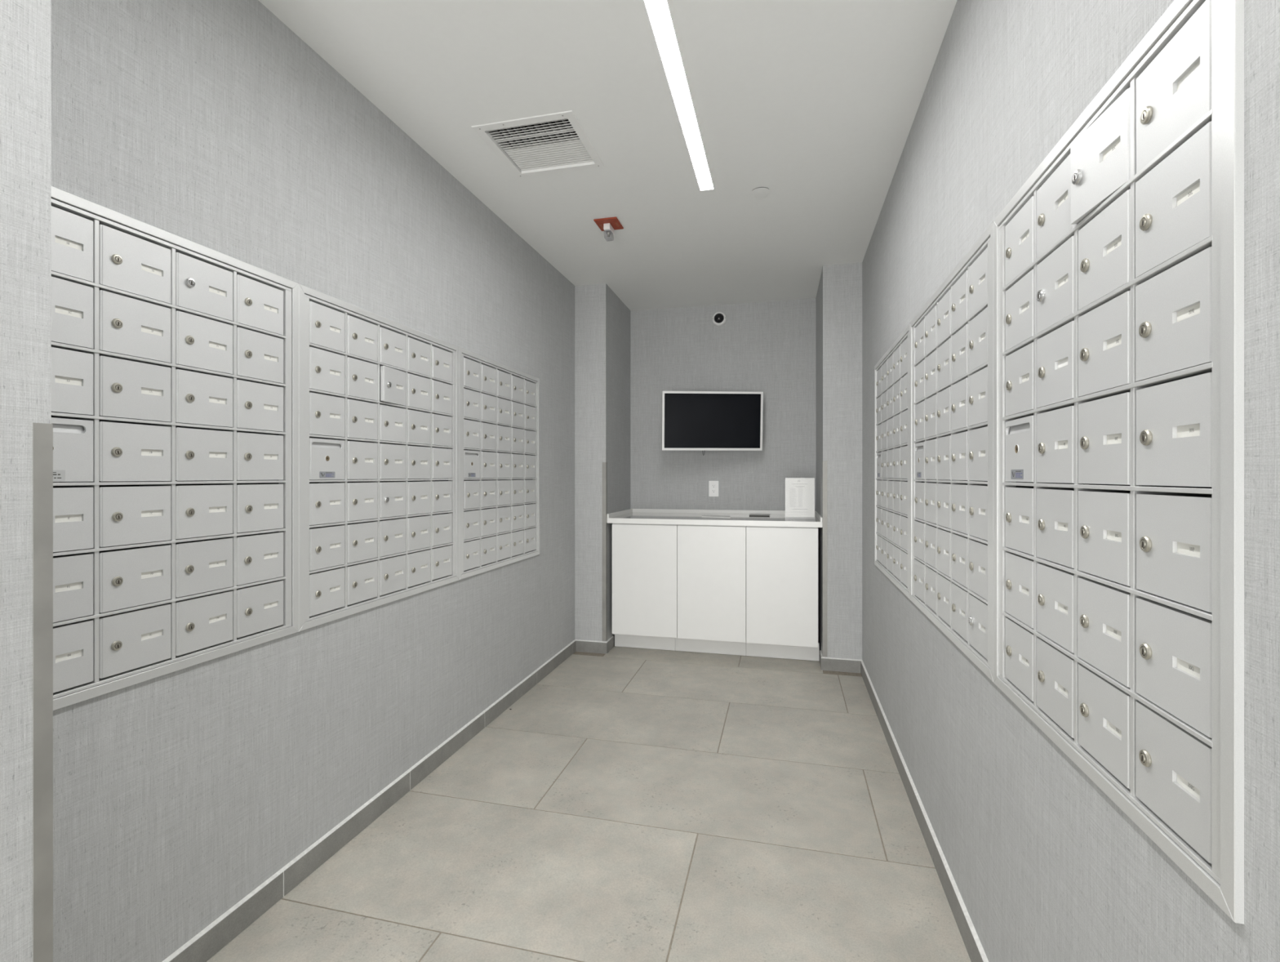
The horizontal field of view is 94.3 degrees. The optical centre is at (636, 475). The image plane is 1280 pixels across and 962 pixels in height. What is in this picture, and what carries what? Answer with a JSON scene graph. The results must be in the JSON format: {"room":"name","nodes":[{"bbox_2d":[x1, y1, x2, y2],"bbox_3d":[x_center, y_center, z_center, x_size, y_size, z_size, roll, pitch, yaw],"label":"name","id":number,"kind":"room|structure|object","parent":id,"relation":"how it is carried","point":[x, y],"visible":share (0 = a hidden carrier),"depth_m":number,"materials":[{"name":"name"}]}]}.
{"room":"mail room","nodes":[
{"label":"mail room","id":0,"kind":"room"},
{"bbox_2d":[0,0,51,961],"bbox_3d":[-1.635,-0.049,-0.764,0.421,2.526,3.724,0,0,14],"label":"wall","id":1,"kind":"structure","parent":0,"point":[25,25],"depth_m":0.95,"materials":[{"name":"paint"}]},
{"bbox_2d":[32,422,53,961],"bbox_3d":[-0.993,0.523,0.983,0.026,1.218,0.026,0,0,14],"label":"guard","id":2,"kind":"object","parent":1,"relation":"attached to","point":[42,433],"visible":1,"depth_m":0.98,"materials":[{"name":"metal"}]},
{"bbox_2d":[51,0,574,961],"bbox_3d":[-0.907,-0.049,2.600,0.200,2.526,3.156,0,0,14],"label":"wall","id":3,"kind":"structure","parent":0,"point":[212,124],"depth_m":1.68,"materials":[{"name":"paint"}]},
{"bbox_2d":[51,186,298,710],"bbox_3d":[-1.152,-0.053,1.425,0.126,1.036,0.729,0,0,14],"label":"mailbox","id":4,"kind":"object","parent":3,"relation":"attached to","point":[175,358],"visible":0.8,"depth_m":1.39,"materials":[{"name":"silver metal"}]},
{"bbox_2d":[162,640,575,961],"bbox_3d":[-0.806,1.175,2.569,0.011,0.080,3.144,0,0,14],"label":"baseboard","id":5,"kind":"structure","parent":3,"relation":"attached to","point":[210,940],"depth_m":1.91,"materials":[{"name":"white tile"}]},
{"bbox_2d":[298,283,459,631],"bbox_3d":[-0.950,-0.053,2.212,0.136,1.036,0.896,0,0,14],"label":"mailbox","id":6,"kind":"object","parent":3,"relation":"attached to","point":[379,396],"visible":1,"depth_m":2.08,"materials":[{"name":"silver metal"}]},
{"bbox_2d":[459,346,539,579],"bbox_3d":[-0.737,-0.053,3.080,0.127,1.036,0.891,0,0,14],"label":"mailbox","id":7,"kind":"object","parent":3,"relation":"attached to","point":[500,402],"visible":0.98,"depth_m":2.99,"materials":[{"name":"silver metal"}]},
{"bbox_2d":[207,644,971,961],"bbox_3d":[-0.245,1.254,0.977,2.272,0.080,7.777,0,0,14],"label":"floor","id":8,"kind":"structure","parent":0,"point":[633,804],"depth_m":1.97,"materials":[{"name":"tile"}]},
{"bbox_2d":[612,523,677,650],"bbox_3d":[0.116,0.772,4.332,0.474,0.884,0.632,0,0,14],"label":"base cabinet","id":9,"kind":"object","parent":8,"relation":"on","point":[645,556],"visible":0.91,"depth_m":4.03,"materials":[{"name":"white laminate"}]},
{"bbox_2d":[675,524,746,655],"bbox_3d":[0.548,0.772,4.224,0.490,0.884,0.632,0,0,14],"label":"base cabinet","id":10,"kind":"object","parent":8,"relation":"on","point":[712,558],"visible":0.84,"depth_m":3.92,"materials":[{"name":"white laminate"}]},
{"bbox_2d":[607,508,822,527],"bbox_3d":[0.561,0.296,4.229,1.420,0.064,0.673,0,0,14],"label":"countertop","id":11,"kind":"structure","parent":10,"relation":"on","point":[644,516],"depth_m":4.05,"materials":[{"name":"white stone"}]},
{"bbox_2d":[701,515,730,517],"bbox_3d":[0.564,0.290,4.205,0.247,0.004,0.140,0,0,26],"label":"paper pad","id":12,"kind":"object","parent":11,"relation":"on","point":[716,516],"visible":1,"depth_m":4.16,"materials":[{"name":"white paper"}]},
{"bbox_2d":[749,513,769,515],"bbox_3d":[0.891,0.288,4.300,0.146,0.008,0.125,0,0,14],"label":"flat box","id":13,"kind":"object","parent":11,"relation":"on","point":[750,514],"visible":1,"depth_m":4.27,"materials":[{"name":"black plastic"}]},
{"bbox_3d":[1.087,0.154,3.955,0.190,0.276,0.088,0,0,14],"label":"sign holder","id":14,"kind":"object","parent":11,"relation":"on","visible":0},
{"bbox_2d":[785,477,814,516],"bbox_3d":[1.077,0.146,3.916,0.186,0.257,0.001,0,0,14],"label":"printed notice","id":15,"kind":"object","parent":14,"relation":"in","point":[799,491],"visible":1,"depth_m":3.92,"materials":[{"name":"white paper"}]},
{"bbox_2d":[746,525,819,661],"bbox_3d":[1.008,0.772,4.109,0.472,0.884,0.632,0,0,14],"label":"base cabinet","id":16,"kind":"object","parent":8,"relation":"on","point":[782,562],"visible":0.92,"depth_m":3.81,"materials":[{"name":"white laminate"}]},
{"bbox_2d":[574,283,630,644],"bbox_3d":[-0.332,-0.049,4.442,0.424,2.526,0.697,0,0,14],"label":"wall","id":17,"kind":"structure","parent":0,"point":[602,319],"depth_m":4.09,"materials":[{"name":"paint"}]},
{"bbox_2d":[574,639,607,653],"bbox_3d":[-0.315,1.175,4.072,0.235,0.080,0.011,0,0,14],"label":"baseboard","id":18,"kind":"structure","parent":17,"relation":"attached to","point":[586,646],"depth_m":4.07,"materials":[{"name":"white tile"}]},
{"bbox_2d":[602,462,607,640],"bbox_3d":[-0.220,0.521,4.067,0.028,1.222,0.028,0,0,14],"label":"guard","id":19,"kind":"object","parent":17,"relation":"attached to","point":[604,464],"visible":1,"depth_m":4.05,"materials":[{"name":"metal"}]},
{"bbox_2d":[605,635,613,652],"bbox_3d":[-0.186,1.175,4.126,0.011,0.080,0.156,0,0,14],"label":"baseboard","id":20,"kind":"structure","parent":17,"relation":"attached to","point":[611,641],"depth_m":4.12,"materials":[{"name":"white tile"}]},
{"bbox_2d":[258,0,957,311],"bbox_3d":[-0.269,-1.387,0.880,2.272,0.150,7.977,0,0,14],"label":"ceiling","id":21,"kind":"structure","parent":0,"point":[815,104],"depth_m":2.14,"materials":[{"name":"paint"}]},
{"bbox_2d":[471,110,604,177],"bbox_3d":[-0.379,-1.360,2.373,0.403,0.107,0.400,0,0,14],"label":"ceiling vent","id":22,"kind":"object","parent":21,"relation":"in","point":[555,142],"visible":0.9,"depth_m":2.38,"materials":[{"name":"metal"}]},
{"bbox_2d":[593,217,623,236],"bbox_3d":[-0.145,-1.272,3.088,0.122,0.078,0.138,0,0,14],"label":"guard","id":23,"kind":"object","parent":21,"relation":"attached to","point":[609,224],"visible":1,"depth_m":3.07,"materials":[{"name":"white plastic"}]},
{"bbox_2d":[644,0,713,189],"bbox_3d":[0.023,-1.319,1.526,0.059,0.004,2.472,0,0,14],"label":"recessed light","id":24,"kind":"object","parent":21,"relation":"in","point":[658,10],"visible":1,"depth_m":1.99,"materials":[{"name":"white plastic"}]},
{"bbox_2d":[751,186,769,196],"bbox_3d":[0.572,-1.308,2.738,0.086,0.006,0.086,0,0,14],"label":"sprinkler cover","id":25,"kind":"object","parent":21,"relation":"attached to","point":[760,191],"visible":1,"depth_m":2.73,"materials":[{"name":"metal"}]},
{"bbox_2d":[630,297,816,511],"bbox_3d":[0.674,-0.049,4.652,2.272,2.526,0.200,0,0,14],"label":"wall","id":26,"kind":"structure","parent":0,"point":[769,348],"depth_m":4.55,"materials":[{"name":"fabric"}]},
{"bbox_2d":[662,391,763,455],"bbox_3d":[0.539,-0.373,4.423,0.730,0.463,0.325,0,0,-3],"label":"television","id":27,"kind":"object","parent":26,"relation":"attached to","point":[692,420],"visible":1,"depth_m":4.28,"materials":[{"name":"black plastic"}]},
{"bbox_2d":[708,480,718,496],"bbox_3d":[0.593,0.102,4.566,0.074,0.121,0.008,0,0,14],"label":"wall outlet","id":28,"kind":"object","parent":26,"relation":"attached to","point":[713,485],"visible":1,"depth_m":4.56,"materials":[{"name":"white plastic"}]},
{"bbox_2d":[711,484,715,493],"bbox_3d":[0.592,0.102,4.563,0.034,0.067,0.002,0,0,14],"label":"receptacle","id":29,"kind":"object","parent":28,"relation":"attached to","point":[713,486],"depth_m":4.56,"materials":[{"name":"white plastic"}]},
{"bbox_2d":[711,311,726,326],"bbox_3d":[0.628,-1.200,4.529,0.111,0.111,0.061,0,0,14],"label":"security camera","id":30,"kind":"object","parent":26,"relation":"attached to","point":[717,317],"visible":1,"depth_m":4.52,"materials":[{"name":"white plastic"}]},
{"bbox_2d":[816,262,862,659],"bbox_3d":[1.454,-0.049,3.995,0.440,2.526,0.697,0,0,14],"label":"wall","id":31,"kind":"structure","parent":0,"point":[839,292],"depth_m":3.68,"materials":[{"name":"fabric"}]},
{"bbox_2d":[819,649,822,667],"bbox_3d":[1.177,1.175,3.785,0.011,0.080,0.156,0,0,14],"label":"baseboard","id":32,"kind":"structure","parent":31,"relation":"attached to","point":[820,651],"depth_m":3.79,"materials":[{"name":"white tile"}]},
{"bbox_2d":[822,460,827,657],"bbox_3d":[1.179,0.521,3.718,0.028,1.222,0.028,0,0,14],"label":"guard","id":33,"kind":"object","parent":31,"relation":"attached to","point":[824,463],"visible":1,"depth_m":3.70,"materials":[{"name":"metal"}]},
{"bbox_2d":[821,656,862,672],"bbox_3d":[1.270,1.175,3.676,0.243,0.080,0.011,0,0,14],"label":"baseboard","id":34,"kind":"structure","parent":31,"relation":"attached to","point":[843,664],"depth_m":3.67,"materials":[{"name":"white tile"}]},
{"bbox_2d":[862,0,1279,961],"bbox_3d":[0.651,-0.049,0.291,0.200,2.526,6.880,0,0,14],"label":"wall","id":35,"kind":"structure","parent":0,"point":[1044,865],"depth_m":1.14,"materials":[{"name":"paint"}]},
{"bbox_2d":[874,323,910,599],"bbox_3d":[1.192,-0.053,2.645,0.124,1.036,0.907,0,0,14],"label":"mailbox","id":36,"kind":"object","parent":35,"relation":"attached to","point":[892,371],"visible":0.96,"depth_m":2.59,"materials":[{"name":"silver metal"}]},
{"bbox_2d":[860,660,988,961],"bbox_3d":[0.548,1.175,0.311,0.011,0.080,6.869,0,0,14],"label":"baseboard","id":37,"kind":"structure","parent":35,"relation":"attached to","point":[975,951],"depth_m":1.86,"materials":[{"name":"white tile"}]},
{"bbox_2d":[910,221,993,681],"bbox_3d":[0.969,-0.053,1.760,0.127,1.036,0.918,0,0,14],"label":"mailbox","id":38,"kind":"object","parent":35,"relation":"attached to","point":[952,335],"visible":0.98,"depth_m":1.64,"materials":[{"name":"silver metal"}]},
{"bbox_2d":[993,0,1244,924],"bbox_3d":[0.765,-0.053,0.959,0.134,1.036,0.735,0,0,14],"label":"mailbox","id":39,"kind":"object","parent":35,"relation":"attached to","point":[1118,262],"visible":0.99,"depth_m":0.79,"materials":[{"name":"silver metal"}]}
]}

